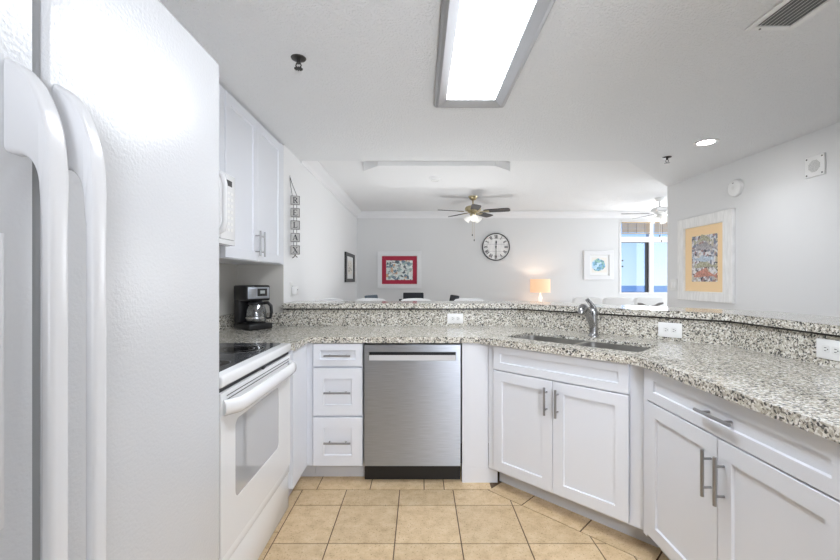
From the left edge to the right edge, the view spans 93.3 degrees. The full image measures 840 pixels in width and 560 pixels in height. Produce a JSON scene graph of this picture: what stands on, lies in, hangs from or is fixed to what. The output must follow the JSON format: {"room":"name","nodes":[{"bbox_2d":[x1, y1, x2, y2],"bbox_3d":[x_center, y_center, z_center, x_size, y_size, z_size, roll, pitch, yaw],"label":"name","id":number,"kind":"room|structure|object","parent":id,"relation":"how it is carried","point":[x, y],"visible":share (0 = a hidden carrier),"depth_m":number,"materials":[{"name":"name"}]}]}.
{"room":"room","nodes":[
{"label":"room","id":0,"kind":"room"},
{"bbox_2d":[219,263,236,315],"bbox_3d":[-1.484,-0.030,0.795,0.120,2.600,4.590,0,0,0],"label":"wall","id":1,"kind":"structure","parent":0,"point":[227,272],"depth_m":2.92,"materials":[{"name":"grey paint"}]},
{"bbox_2d":[219,84,223,171],"bbox_3d":[-1.222,-0.804,1.792,0.399,0.484,0.725,0,0,0],"label":"upper cabinet","id":2,"kind":"object","parent":1,"relation":"attached to","point":[221,89],"visible":0.02,"depth_m":2.12,"materials":[{"name":"white paint"}]},
{"bbox_2d":[219,170,234,245],"bbox_3d":[-1.185,-0.367,1.794,0.470,0.382,0.724,0,0,0],"label":"microwave","id":3,"kind":"object","parent":2,"relation":"attached to","point":[226,182],"visible":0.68,"depth_m":2.04,"materials":[{"name":"white plastic"}]},
{"bbox_2d":[219,313,234,330],"bbox_3d":[-1.413,0.305,2.656,0.020,0.102,0.868,0,0,0],"label":"backsplash","id":4,"kind":"structure","parent":1,"relation":"attached to","point":[225,321],"depth_m":2.88,"materials":[{"name":"grey stone"}]},
{"bbox_2d":[219,90,283,264],"bbox_3d":[-1.222,-0.583,2.624,0.399,0.926,0.928,0,0,0],"label":"upper cabinet","id":5,"kind":"object","parent":1,"relation":"attached to","point":[253,156],"visible":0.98,"depth_m":2.53,"materials":[{"name":"white paint"}]},
{"bbox_2d":[237,144,283,312],"bbox_3d":[-1.305,-0.030,3.095,0.478,2.600,0.010,0,0,0],"label":"wall","id":6,"kind":"structure","parent":0,"point":[271,275],"depth_m":3.09,"materials":[{"name":"grey paint"}]},
{"bbox_2d":[262,313,282,325],"bbox_3d":[-1.234,0.305,3.080,0.339,0.102,0.020,0,0,0],"label":"backsplash","id":7,"kind":"structure","parent":6,"relation":"attached to","point":[277,318],"depth_m":3.07,"materials":[{"name":"grey stone"}]},
{"bbox_2d":[283,310,516,325],"bbox_3d":[-0.157,0.293,3.080,1.813,0.125,0.020,0,0,0],"label":"backsplash","id":8,"kind":"structure","parent":6,"relation":"attached to","point":[290,317],"depth_m":3.07,"materials":[{"name":"grey stone"}]},
{"bbox_2d":[447,314,462,323],"bbox_3d":[0.272,0.298,3.065,0.122,0.078,0.009,0,0,0],"label":"outlet","id":9,"kind":"object","parent":8,"relation":"attached to","point":[451,318],"visible":1,"depth_m":3.06,"materials":[{"name":"white plastic"}]},
{"bbox_2d":[284,145,356,302],"bbox_3d":[-1.304,-0.030,4.955,0.479,2.600,3.710,0,0,0],"label":"wall","id":10,"kind":"structure","parent":0,"point":[328,229],"depth_m":4.00,"materials":[{"name":"white paint"}]},
{"bbox_2d":[290,282,293,295],"bbox_3d":[-1.060,0.075,3.285,0.009,0.118,0.075,0,0,0],"label":"outlet","id":11,"kind":"object","parent":10,"relation":"attached to","point":[291,283],"visible":0.78,"depth_m":3.27,"materials":[{"name":"white plastic"}]},
{"bbox_2d":[292,286,297,294],"bbox_3d":[-1.033,0.089,3.285,0.043,0.072,0.060,0,0,0],"label":"plug","id":12,"kind":"object","parent":11,"relation":"attached to","point":[294,288],"visible":1,"depth_m":3.26,"materials":[{"name":"white plastic"}]},
{"bbox_2d":[290,178,299,257],"bbox_3d":[-1.029,-0.522,3.247,0.087,0.691,0.059,0,0,-18],"label":"hanging sign","id":13,"kind":"object","parent":10,"relation":"hanging from","point":[294,200],"visible":0.99,"depth_m":3.22,"materials":[{"name":"grey wood"}]},
{"bbox_2d":[301,161,360,217],"bbox_3d":[-1.022,-1.097,5.125,0.085,0.105,3.169,0,0,0],"label":"trim","id":14,"kind":"structure","parent":10,"relation":"attached to","point":[315,168],"depth_m":4.53,"materials":[{"name":"white"}]},
{"bbox_2d":[344,252,354,281],"bbox_3d":[-1.052,-0.185,5.970,0.025,0.430,0.760,0,0,0],"label":"framed picture","id":15,"kind":"object","parent":10,"relation":"attached to","point":[349,259],"visible":1,"depth_m":5.92,"materials":[{"name":"black"}]},
{"bbox_2d":[348,261,351,273],"bbox_3d":[-1.054,-0.185,5.970,0.001,0.200,0.340,0,0,0],"label":"print","id":16,"kind":"object","parent":15,"relation":"attached to","point":[349,262],"depth_m":5.97,"materials":[{"name":"grey paper"}]},
{"bbox_2d":[258,443,668,559],"bbox_3d":[0.693,1.295,0.051,4.234,0.050,6.497,0,0,0],"label":"floor","id":17,"kind":"structure","parent":0,"point":[325,517],"depth_m":2.06,"materials":[{"name":"beige tile"}]},
{"bbox_2d":[0,0,218,559],"bbox_3d":[-0.942,0.340,0.601,0.946,1.861,0.911,0,0,0],"label":"refrigerator","id":18,"kind":"object","parent":17,"relation":"on","point":[109,109],"visible":1,"depth_m":0.68,"materials":[{"name":"white metal"}]},
{"bbox_2d":[219,343,296,559],"bbox_3d":[-1.040,0.735,1.823,0.759,1.070,0.782,0,0,0],"label":"range","id":19,"kind":"object","parent":17,"relation":"on","point":[254,378],"visible":0.37,"depth_m":1.73,"materials":[{"name":"white metal"}]},
{"bbox_2d":[219,343,290,388],"bbox_3d":[-1.044,0.376,1.823,0.695,0.058,0.778,0,0,0],"label":"cooktop","id":20,"kind":"object","parent":19,"relation":"in","point":[239,363],"depth_m":1.80,"materials":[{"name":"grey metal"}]},
{"bbox_2d":[288,343,315,496],"bbox_3d":[-1.038,0.833,2.632,0.724,0.874,0.816,0,0,0],"label":"base cabinet","id":21,"kind":"object","parent":17,"relation":"on","point":[301,380],"visible":0.2,"depth_m":2.38,"materials":[{"name":"white paint"}]},
{"bbox_2d":[313,343,364,475],"bbox_3d":[-0.516,0.833,2.748,0.316,0.874,0.594,0,0,0],"label":"base cabinet","id":22,"kind":"object","parent":17,"relation":"on","point":[338,368],"visible":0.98,"depth_m":2.48,"materials":[{"name":"white paint"}]},
{"bbox_2d":[364,343,459,478],"bbox_3d":[-0.048,0.837,2.755,0.609,0.866,0.570,0,0,0],"label":"dishwasher","id":23,"kind":"object","parent":17,"relation":"on","point":[412,390],"visible":0.99,"depth_m":2.47,"materials":[{"name":"grey metal"}]},
{"bbox_2d":[365,343,459,343],"bbox_3d":[-0.048,0.781,2.777,0.605,0.754,0.525,0,0,0],"label":"tub","id":24,"kind":"object","parent":23,"relation":"in","point":[365,343],"depth_m":2.52,"materials":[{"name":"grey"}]},
{"bbox_2d":[462,343,497,482],"bbox_3d":[0.375,0.833,2.495,0.222,0.874,0.018,0,0,0],"label":"end panel","id":25,"kind":"object","parent":17,"relation":"on","point":[475,467],"visible":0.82,"depth_m":2.49,"materials":[{"name":"white paint"}]},
{"bbox_2d":[489,345,658,547],"bbox_3d":[0.921,0.833,2.318,0.916,0.874,0.598,0,0,45],"label":"base cabinet","id":26,"kind":"object","parent":17,"relation":"on","point":[568,433],"visible":0.89,"depth_m":2.09,"materials":[{"name":"white paint"}]},
{"bbox_2d":[219,326,839,443],"bbox_3d":[0.128,0.375,1.995,3.102,0.038,2.150,0,0,0],"label":"countertop","id":27,"kind":"structure","parent":26,"relation":"on","point":[803,395],"depth_m":1.85,"materials":[{"name":"grey stone"}]},
{"bbox_2d":[234,285,272,330],"bbox_3d":[-1.207,0.197,2.889,0.247,0.317,0.188,0,0,38],"label":"coffee maker","id":28,"kind":"object","parent":27,"relation":"on","point":[248,299],"visible":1,"depth_m":2.86,"materials":[{"name":"black plastic"}]},
{"bbox_2d":[517,335,649,351],"bbox_3d":[0.916,0.473,2.329,0.806,0.192,0.354,0,0,45],"label":"sink","id":29,"kind":"object","parent":27,"relation":"in","point":[529,337],"visible":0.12,"depth_m":2.41,"materials":[{"name":"silver metal"}]},
{"bbox_2d":[577,298,598,336],"bbox_3d":[1.043,0.236,2.462,0.219,0.240,0.074,0,0,-45],"label":"kitchen faucet","id":30,"kind":"object","parent":27,"relation":"on","point":[591,314],"visible":1,"depth_m":2.49,"materials":[{"name":"grey metal"}]},
{"bbox_2d":[644,368,839,559],"bbox_3d":[1.314,0.833,1.403,0.638,0.874,0.928,0,0,0],"label":"base cabinet","id":31,"kind":"object","parent":17,"relation":"on","point":[724,479],"visible":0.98,"depth_m":1.32,"materials":[{"name":"white paint"}]},
{"bbox_2d":[319,161,666,210],"bbox_3d":[1.917,-1.240,5.165,6.165,0.180,3.330,0,0,0],"label":"ceiling","id":32,"kind":"structure","parent":0,"point":[528,185],"depth_m":5.15,"materials":[{"name":"white paint"}]},
{"bbox_2d":[442,195,509,240],"bbox_3d":[0.724,-0.839,5.417,0.972,0.620,0.940,0,0,0],"label":"ceiling fan","id":33,"kind":"object","parent":32,"relation":"hanging from","point":[473,209],"visible":1,"depth_m":5.39,"materials":[{"name":"gold metal"}]},
{"bbox_2d":[622,197,666,241],"bbox_3d":[3.341,-0.839,5.575,0.958,0.620,0.964,0,0,0],"label":"ceiling fan","id":34,"kind":"object","parent":32,"relation":"hanging from","point":[659,211],"visible":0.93,"depth_m":5.53,"materials":[{"name":"white plastic"}]},
{"bbox_2d":[159,0,839,187],"bbox_3d":[0.668,-1.195,1.480,4.384,0.270,6.160,0,0,0],"label":"ceiling","id":35,"kind":"structure","parent":0,"point":[638,82],"depth_m":2.16,"materials":[{"name":"white paint"}]},
{"bbox_2d":[291,54,305,70],"bbox_3d":[-0.580,-1.033,1.894,0.072,0.052,0.072,0,0,0],"label":"sprinkler","id":36,"kind":"object","parent":35,"relation":"attached to","point":[298,58],"visible":1,"depth_m":1.89,"materials":[{"name":"brown metal"}]},
{"bbox_2d":[429,176,440,181],"bbox_3d":[0.155,-1.046,4.120,0.120,0.032,0.120,0,0,0],"label":"smoke detector","id":37,"kind":"object","parent":35,"relation":"attached to","point":[433,178],"visible":1,"depth_m":4.08,"materials":[{"name":"white plastic"}]},
{"bbox_2d":[434,0,555,107],"bbox_3d":[0.295,-1.043,1.775,0.425,0.033,1.216,0,0,0],"label":"recessed light","id":38,"kind":"object","parent":35,"relation":"in","point":[493,41],"visible":1,"depth_m":1.78,"materials":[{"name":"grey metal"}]},
{"bbox_2d":[662,156,671,163],"bbox_3d":[2.130,-1.033,3.420,0.072,0.052,0.072,0,0,0],"label":"sprinkler","id":39,"kind":"object","parent":35,"relation":"attached to","point":[665,157],"visible":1,"depth_m":3.41,"materials":[{"name":"brown metal"}]},
{"bbox_2d":[693,138,718,145],"bbox_3d":[2.197,-1.057,3.047,0.164,0.006,0.164,0,0,0],"label":"recessed light","id":40,"kind":"object","parent":35,"relation":"in","point":[704,142],"visible":1,"depth_m":3.05,"materials":[{"name":"white plastic"}]},
{"bbox_2d":[745,0,835,30],"bbox_3d":[1.469,-1.054,1.480,0.196,0.010,0.390,0,0,0],"label":"ceiling vent","id":41,"kind":"object","parent":35,"relation":"in","point":[786,15],"visible":1,"depth_m":1.58,"materials":[{"name":"white plastic"}]},
{"bbox_2d":[357,218,666,306],"bbox_3d":[1.917,-0.030,6.770,5.965,2.600,0.120,0,0,0],"label":"wall","id":42,"kind":"structure","parent":0,"point":[452,262],"depth_m":6.71,"materials":[{"name":"white paint"}]},
{"bbox_2d":[377,251,420,287],"bbox_3d":[-0.347,-0.172,6.695,0.739,0.626,0.030,0,0,0],"label":"framed picture","id":43,"kind":"object","parent":42,"relation":"attached to","point":[395,269],"visible":1,"depth_m":6.70,"materials":[{"name":"white"}]},
{"bbox_2d":[386,260,412,279],"bbox_3d":[-0.348,-0.166,6.699,0.448,0.332,0.001,0,0,0],"label":"print","id":44,"kind":"object","parent":43,"relation":"attached to","point":[395,269],"depth_m":6.70,"materials":[{"name":"multicoloured paper"}]},
{"bbox_2d":[482,233,509,260],"bbox_3d":[1.280,-0.558,6.692,0.464,0.464,0.034,0,0,0],"label":"wall clock","id":45,"kind":"object","parent":42,"relation":"attached to","point":[495,246],"visible":1,"depth_m":6.69,"materials":[{"name":"white wood"}]},
{"bbox_2d":[358,211,666,217],"bbox_3d":[1.913,-1.097,6.668,5.955,0.105,0.085,0,0,0],"label":"trim","id":46,"kind":"structure","parent":42,"relation":"attached to","point":[364,214],"depth_m":6.66,"materials":[{"name":"white"}]},
{"bbox_2d":[583,251,613,279],"bbox_3d":[3.014,-0.249,6.695,0.501,0.489,0.030,0,0,0],"label":"framed picture","id":47,"kind":"object","parent":42,"relation":"attached to","point":[597,265],"visible":1,"depth_m":6.68,"materials":[{"name":"white"}]},
{"bbox_2d":[592,258,606,271],"bbox_3d":[3.029,-0.253,6.699,0.255,0.252,0.001,0,0,0],"label":"print","id":48,"kind":"object","parent":47,"relation":"attached to","point":[598,264],"depth_m":6.70,"materials":[{"name":"blue"}]},
{"bbox_2d":[619,221,666,293],"bbox_3d":[3.995,-0.380,6.749,1.250,1.220,0.102,0,0,0],"label":"window","id":49,"kind":"structure","parent":42,"relation":"in","point":[649,240],"depth_m":6.70,"materials":[{"name":"white"}]},
{"bbox_2d":[622,222,650,233],"bbox_3d":[3.638,-0.877,6.677,0.471,0.196,0.034,0,0,0],"label":"window blind","id":50,"kind":"object","parent":49,"relation":"attached to","point":[636,225],"visible":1,"depth_m":6.68,"materials":[{"name":"beige"}]},
{"bbox_2d":[654,222,666,233],"bbox_3d":[4.268,-0.877,6.677,0.641,0.196,0.034,0,0,0],"label":"window blind","id":51,"kind":"object","parent":49,"relation":"attached to","point":[656,224],"visible":0.38,"depth_m":6.68,"materials":[{"name":"beige"}]},
{"bbox_2d":[460,326,828,442],"bbox_3d":[0.716,0.750,2.494,3.697,1.039,1.260,0,0,38],"label":"wall","id":52,"kind":"structure","parent":0,"point":[522,326],"depth_m":3.09,"materials":[{"name":"white"}]},
{"bbox_2d":[281,301,839,336],"bbox_3d":[0.787,0.205,2.544,3.992,0.050,1.513,0,0,38],"label":"bar","id":53,"kind":"object","parent":52,"relation":"on","point":[815,324],"visible":1,"depth_m":2.60,"materials":[{"name":"grey stone"}]},
{"bbox_2d":[517,310,731,345],"bbox_3d":[1.222,0.293,2.612,1.314,0.125,0.020,0,0,45],"label":"backsplash","id":54,"kind":"structure","parent":52,"relation":"attached to","point":[707,332],"depth_m":2.50,"materials":[{"name":"grey stone"}]},
{"bbox_2d":[658,322,681,337],"bbox_3d":[1.474,0.295,2.339,0.122,0.086,0.009,0,0,45],"label":"outlet","id":55,"kind":"object","parent":54,"relation":"attached to","point":[674,330],"visible":1,"depth_m":2.33,"materials":[{"name":"white plastic"}]},
{"bbox_2d":[663,327,668,332],"bbox_3d":[1.457,0.295,2.351,0.002,0.031,0.031,0,0,-45],"label":"receptacle","id":56,"kind":"object","parent":55,"relation":"attached to","point":[665,329],"depth_m":2.35,"materials":[{"name":"grey plastic"}]},
{"bbox_2d":[671,328,676,332],"bbox_3d":[1.486,0.295,2.323,0.031,0.031,0.002,0,0,45],"label":"receptacle","id":57,"kind":"object","parent":55,"relation":"attached to","point":[673,330],"depth_m":2.32,"materials":[{"name":"grey plastic"}]},
{"bbox_2d":[732,323,839,368],"bbox_3d":[1.690,0.293,1.530,0.020,0.125,1.219,0,0,0],"label":"backsplash","id":58,"kind":"structure","parent":52,"relation":"attached to","point":[796,345],"depth_m":1.84,"materials":[{"name":"grey stone"}]},
{"bbox_2d":[816,338,839,361],"bbox_3d":[1.675,0.285,1.615,0.009,0.082,0.122,0,0,0],"label":"outlet","id":59,"kind":"object","parent":58,"relation":"attached to","point":[825,348],"visible":1,"depth_m":1.62,"materials":[{"name":"white plastic"}]},
{"bbox_2d":[822,345,829,352],"bbox_3d":[1.672,0.285,1.635,0.002,0.031,0.031,0,0,0],"label":"receptacle","id":60,"kind":"object","parent":59,"relation":"attached to","point":[825,348],"depth_m":1.63,"materials":[{"name":"grey plastic"}]},
{"bbox_2d":[832,347,839,354],"bbox_3d":[1.672,0.285,1.595,0.002,0.031,0.031,0,0,0],"label":"receptacle","id":61,"kind":"object","parent":59,"relation":"attached to","point":[835,350],"depth_m":1.59,"materials":[{"name":"grey plastic"}]},
{"bbox_2d":[667,122,839,316],"bbox_3d":[3.855,-0.030,1.504,2.090,2.600,6.007,0,0,0],"label":"wall","id":62,"kind":"structure","parent":0,"point":[787,224],"depth_m":3.11,"materials":[{"name":"white paint"}]},
{"bbox_2d":[670,279,676,290],"bbox_3d":[2.804,0.055,4.385,0.010,0.124,0.120,0,0,0],"label":"light switch","id":63,"kind":"object","parent":62,"relation":"attached to","point":[673,282],"visible":0.86,"depth_m":4.38,"materials":[{"name":"white plastic"}]},
{"bbox_2d":[677,208,734,303],"bbox_3d":[2.795,-0.215,3.910,0.030,0.850,0.754,0,0,0],"label":"framed picture","id":64,"kind":"object","parent":62,"relation":"attached to","point":[705,243],"visible":1,"depth_m":3.86,"materials":[{"name":"white wood"}]},
{"bbox_2d":[692,233,717,281],"bbox_3d":[2.800,-0.213,3.908,0.001,0.458,0.350,0,0,0],"label":"print","id":65,"kind":"object","parent":64,"relation":"attached to","point":[704,245],"depth_m":3.90,"materials":[{"name":"multicoloured paper"}]},
{"bbox_2d":[728,179,743,196],"bbox_3d":[2.790,-0.815,3.516,0.040,0.148,0.148,0,0,0],"label":"smoke detector","id":66,"kind":"object","parent":62,"relation":"attached to","point":[735,188],"visible":1,"depth_m":3.49,"materials":[{"name":"white plastic"}]},
{"bbox_2d":[805,153,825,178],"bbox_3d":[2.803,-0.809,2.815,0.013,0.146,0.140,0,0,0],"label":"speaker","id":67,"kind":"object","parent":62,"relation":"in","point":[815,165],"visible":1,"depth_m":2.81,"materials":[{"name":"white plastic"}]},
{"bbox_2d":[808,159,819,172],"bbox_3d":[2.797,-0.809,2.815,0.001,0.087,0.087,0,0,0],"label":"grille","id":68,"kind":"object","parent":67,"relation":"attached to","point":[813,164],"depth_m":2.82,"materials":[{"name":"grey plastic"}]},
{"bbox_3d":[1.818,1.296,5.055,6.165,0.048,3.510,0,0,0],"label":"floor","id":69,"kind":"structure","parent":0,"visible":0},
{"bbox_2d":[314,298,343,300],"bbox_3d":[-0.860,0.722,3.600,0.402,1.099,0.362,0,0,0],"label":"bar stool","id":70,"kind":"object","parent":69,"relation":"on","point":[321,299],"visible":0.07,"depth_m":3.75,"materials":[{"name":"white plastic"}]},
{"bbox_2d":[356,298,384,300],"bbox_3d":[-0.470,0.722,3.620,0.402,1.099,0.362,0,0,0],"label":"bar stool","id":71,"kind":"object","parent":69,"relation":"on","point":[362,299],"visible":0.09,"depth_m":3.77,"materials":[{"name":"silver metal"}]},
{"bbox_2d":[364,295,377,297],"bbox_3d":[-0.429,0.734,5.118,0.495,1.073,0.400,0,0,22],"label":"dining chair","id":72,"kind":"object","parent":69,"relation":"on","point":[366,296],"visible":0.1,"depth_m":5.17,"materials":[{"name":"grey fabric"}]},
{"bbox_2d":[399,293,423,300],"bbox_3d":[-0.100,0.731,5.801,0.430,1.080,0.442,0,0,0],"label":"dining chair","id":73,"kind":"object","parent":69,"relation":"on","point":[405,295],"visible":0.14,"depth_m":5.98,"materials":[{"name":"grey fabric"}]},
{"bbox_2d":[401,298,430,300],"bbox_3d":[-0.040,0.722,3.600,0.402,1.099,0.362,0,0,0],"label":"bar stool","id":74,"kind":"object","parent":69,"relation":"on","point":[408,299],"visible":0.07,"depth_m":3.75,"materials":[{"name":"silver metal"}]},
{"bbox_2d":[449,295,458,300],"bbox_3d":[0.232,0.734,5.140,0.495,1.073,0.400,0,0,-12],"label":"dining chair","id":75,"kind":"object","parent":69,"relation":"on","point":[452,297],"visible":0.11,"depth_m":5.15,"materials":[{"name":"grey fabric"}]},
{"bbox_2d":[454,298,483,300],"bbox_3d":[0.460,0.722,3.600,0.402,1.099,0.362,0,0,0],"label":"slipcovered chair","id":76,"kind":"object","parent":69,"relation":"on","point":[461,299],"visible":0.07,"depth_m":3.75,"materials":[{"name":"white fabric"}]},
{"bbox_2d":[571,297,602,303],"bbox_3d":[2.240,0.752,5.492,0.384,1.035,0.415,0,0,0],"label":"slipcovered chair","id":77,"kind":"object","parent":69,"relation":"on","point":[595,300],"visible":0.15,"depth_m":5.28,"materials":[{"name":"white fabric"}]},
{"bbox_2d":[602,297,633,304],"bbox_3d":[2.655,0.752,5.492,0.384,1.035,0.415,0,0,0],"label":"slipcovered chair","id":78,"kind":"object","parent":69,"relation":"on","point":[608,300],"visible":0.16,"depth_m":5.28,"materials":[{"name":"white fabric"}]},
{"bbox_2d":[633,297,664,306],"bbox_3d":[3.070,0.752,5.492,0.384,1.035,0.415,0,0,0],"label":"slipcovered chair","id":79,"kind":"object","parent":69,"relation":"on","point":[649,301],"visible":0.14,"depth_m":5.28,"materials":[{"name":"white fabric"}]},
{"bbox_2d":[637,302,663,305],"bbox_3d":[2.580,0.759,4.440,0.237,1.021,0.237,0,0,45],"label":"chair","id":80,"kind":"object","parent":69,"relation":"on","point":[660,303],"visible":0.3,"depth_m":4.43,"materials":[{"name":"white paint"}]},
{"bbox_3d":[1.950,0.823,6.440,1.240,0.895,0.440,0,0,0],"label":"console table","id":81,"kind":"object","parent":69,"relation":"on","visible":0},
{"bbox_2d":[530,279,549,301],"bbox_3d":[1.945,0.180,6.420,0.316,0.390,0.316,0,0,0],"label":"table lamp","id":82,"kind":"object","parent":81,"relation":"on","point":[539,286],"visible":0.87,"depth_m":6.29,"materials":[{"name":"beige glass"}]},
{"label":"outside","id":83,"kind":"structure","parent":0,"visible":0},
{"bbox_2d":[621,286,666,291],"bbox_3d":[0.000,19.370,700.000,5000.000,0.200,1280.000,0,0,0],"label":"sea","id":84,"kind":"structure","parent":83,"point":[623,288],"depth_m":852.01,"materials":[{"name":"blue liquid"}]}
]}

